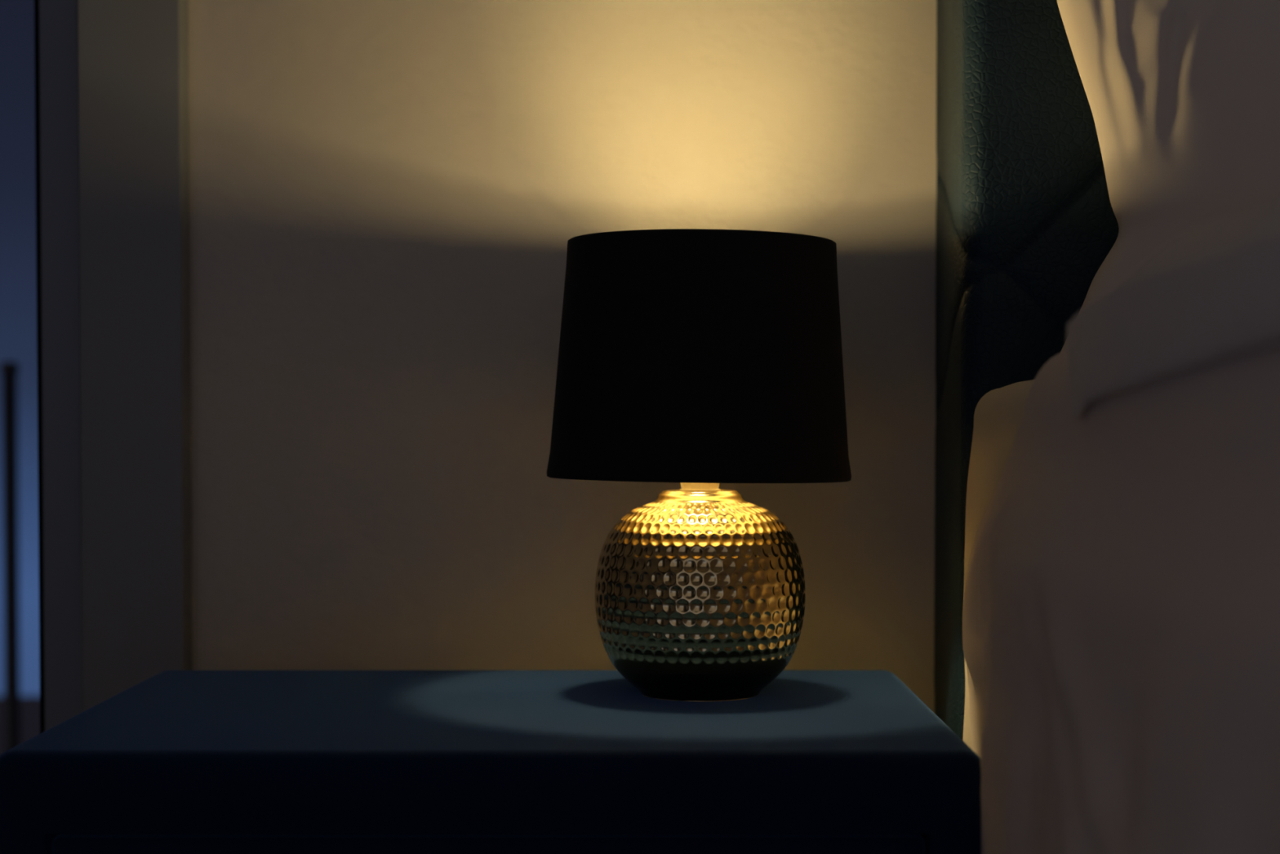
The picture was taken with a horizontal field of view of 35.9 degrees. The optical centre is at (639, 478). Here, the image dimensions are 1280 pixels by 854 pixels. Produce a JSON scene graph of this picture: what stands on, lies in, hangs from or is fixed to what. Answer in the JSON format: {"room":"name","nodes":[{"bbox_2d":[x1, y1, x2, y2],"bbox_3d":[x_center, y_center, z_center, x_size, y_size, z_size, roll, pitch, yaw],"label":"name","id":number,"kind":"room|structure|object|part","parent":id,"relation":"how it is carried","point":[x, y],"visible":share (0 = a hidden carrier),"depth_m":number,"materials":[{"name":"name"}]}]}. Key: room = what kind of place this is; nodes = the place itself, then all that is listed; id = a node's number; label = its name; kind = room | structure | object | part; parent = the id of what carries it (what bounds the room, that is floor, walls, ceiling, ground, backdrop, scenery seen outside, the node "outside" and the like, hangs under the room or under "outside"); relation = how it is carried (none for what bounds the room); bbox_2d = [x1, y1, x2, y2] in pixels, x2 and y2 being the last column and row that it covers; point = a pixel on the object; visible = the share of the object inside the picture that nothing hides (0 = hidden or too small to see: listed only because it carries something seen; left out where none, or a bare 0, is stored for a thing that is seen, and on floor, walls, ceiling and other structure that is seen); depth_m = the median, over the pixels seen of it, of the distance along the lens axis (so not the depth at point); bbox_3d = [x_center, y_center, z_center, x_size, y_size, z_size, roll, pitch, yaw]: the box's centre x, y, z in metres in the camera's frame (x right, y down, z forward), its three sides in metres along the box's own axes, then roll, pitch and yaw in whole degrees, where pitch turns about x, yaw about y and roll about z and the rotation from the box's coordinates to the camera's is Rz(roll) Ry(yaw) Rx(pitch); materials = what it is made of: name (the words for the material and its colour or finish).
{"room":"bedroom","nodes":[
{"label":"bedroom","id":0,"kind":"room"},
{"bbox_2d":[187,0,937,712],"bbox_3d":[0.275,-0.563,1.646,3.750,2.400,0.160,0,2,0],"label":"wall","id":1,"kind":"structure","parent":0,"point":[387,197],"depth_m":1.58,"materials":[{"name":"beige paint"}]},
{"bbox_2d":[34,0,81,733],"bbox_3d":[-0.862,-0.413,1.610,0.832,2.094,0.050,0,2,0],"label":"door","id":2,"kind":"structure","parent":1,"relation":"in","point":[55,20],"depth_m":1.59,"materials":[{"name":"grey wood"}]},
{"bbox_2d":[76,0,191,712],"bbox_3d":[-0.860,-0.451,1.555,1.001,2.180,0.028,0,2,0],"label":"trim","id":3,"kind":"structure","parent":1,"relation":"attached to","point":[133,153],"depth_m":1.55,"materials":[{"name":"grey paint"}]},
{"bbox_3d":[0.275,0.738,0.089,3.750,0.120,3.340,0,2,0],"label":"floor","id":4,"kind":"structure","parent":0,"visible":0},
{"bbox_2d":[0,670,981,853],"bbox_3d":[-0.085,0.396,1.288,0.555,0.500,0.385,0,2,0],"label":"nightstand","id":5,"kind":"object","parent":4,"relation":"on","point":[175,762],"visible":0.92,"depth_m":1.09,"materials":[{"name":"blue wood"}]},
{"bbox_3d":[-0.084,0.343,1.109,0.486,0.290,0.024,0,2,0],"label":"drawer","id":6,"kind":"part","parent":5,"relation":"part of","materials":[{"name":"blue wood"}]},
{"bbox_2d":[546,228,851,701],"bbox_3d":[0.040,-0.007,1.330,0.205,0.305,0.205,-1,2,-44],"label":"table lamp","id":7,"kind":"object","parent":5,"relation":"on","point":[699,359],"visible":1,"depth_m":1.26,"materials":[{"name":"black fabric"}]},
{"bbox_3d":[0.040,-0.079,1.328,0.205,0.161,0.205,0,2,0],"label":"lamp shade","id":8,"kind":"part","parent":7,"relation":"part of","materials":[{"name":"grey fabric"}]},
{"bbox_2d":[680,482,720,490],"bbox_3d":[0.041,-0.023,1.330,0.033,0.063,0.033,0,2,0],"label":"socket","id":9,"kind":"object","parent":7,"relation":"attached to","point":[685,486],"depth_m":1.32,"materials":[{"name":"beige"}]},
{"bbox_2d":[933,0,1119,739],"bbox_3d":[1.000,0.017,0.515,1.560,1.300,2.129,0,2,0],"label":"headboard","id":10,"kind":"object","parent":4,"relation":"on","point":[1026,222],"visible":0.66,"depth_m":1.34,"materials":[{"name":"teal leather"}]},
{"bbox_2d":[962,379,1034,749],"bbox_3d":[0.978,0.110,0.412,1.523,0.307,1.858,0,2,0],"label":"mattress","id":11,"kind":"object","parent":10,"relation":"on","point":[997,415],"visible":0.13,"depth_m":1.26,"materials":[{"name":"beige fabric"}]},
{"bbox_2d":[962,342,1279,853],"bbox_3d":[0.969,0.160,0.362,1.622,0.422,1.816,0,2,0],"label":"duvet","id":12,"kind":"object","parent":11,"relation":"on","point":[1121,611],"visible":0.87,"depth_m":0.77,"materials":[{"name":"beige fabric"}]},
{"bbox_2d":[1057,0,1279,352],"bbox_3d":[0.548,-0.312,1.260,0.584,0.492,0.140,0,2,0],"label":"pillow","id":13,"kind":"object","parent":11,"relation":"on","point":[1183,95],"visible":0.52,"depth_m":1.22,"materials":[{"name":"beige fabric"}]},
{"bbox_2d":[1066,193,1279,419],"bbox_3d":[0.459,-0.075,0.681,0.523,0.109,0.565,0,2,0],"label":"pillow","id":14,"kind":"object","parent":11,"relation":"on","point":[1211,295],"visible":1,"depth_m":0.74,"materials":[{"name":"white fabric"}]},
{"label":"outside","id":15,"kind":"structure","parent":0,"visible":0},
{"bbox_2d":[0,695,39,755],"bbox_3d":[-1.750,0.646,3.418,5.500,0.090,3.300,0,2,0],"label":"terrace","id":16,"kind":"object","parent":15,"point":[29,704],"depth_m":4.67,"materials":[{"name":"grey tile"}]},
{"bbox_2d":[0,360,20,751],"bbox_3d":[-1.149,0.191,3.606,0.060,0.810,0.060,0,2,0],"label":"post","id":17,"kind":"object","parent":16,"relation":"on","point":[9,370],"visible":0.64,"depth_m":3.60,"materials":[{"name":"black metal"}]}
]}

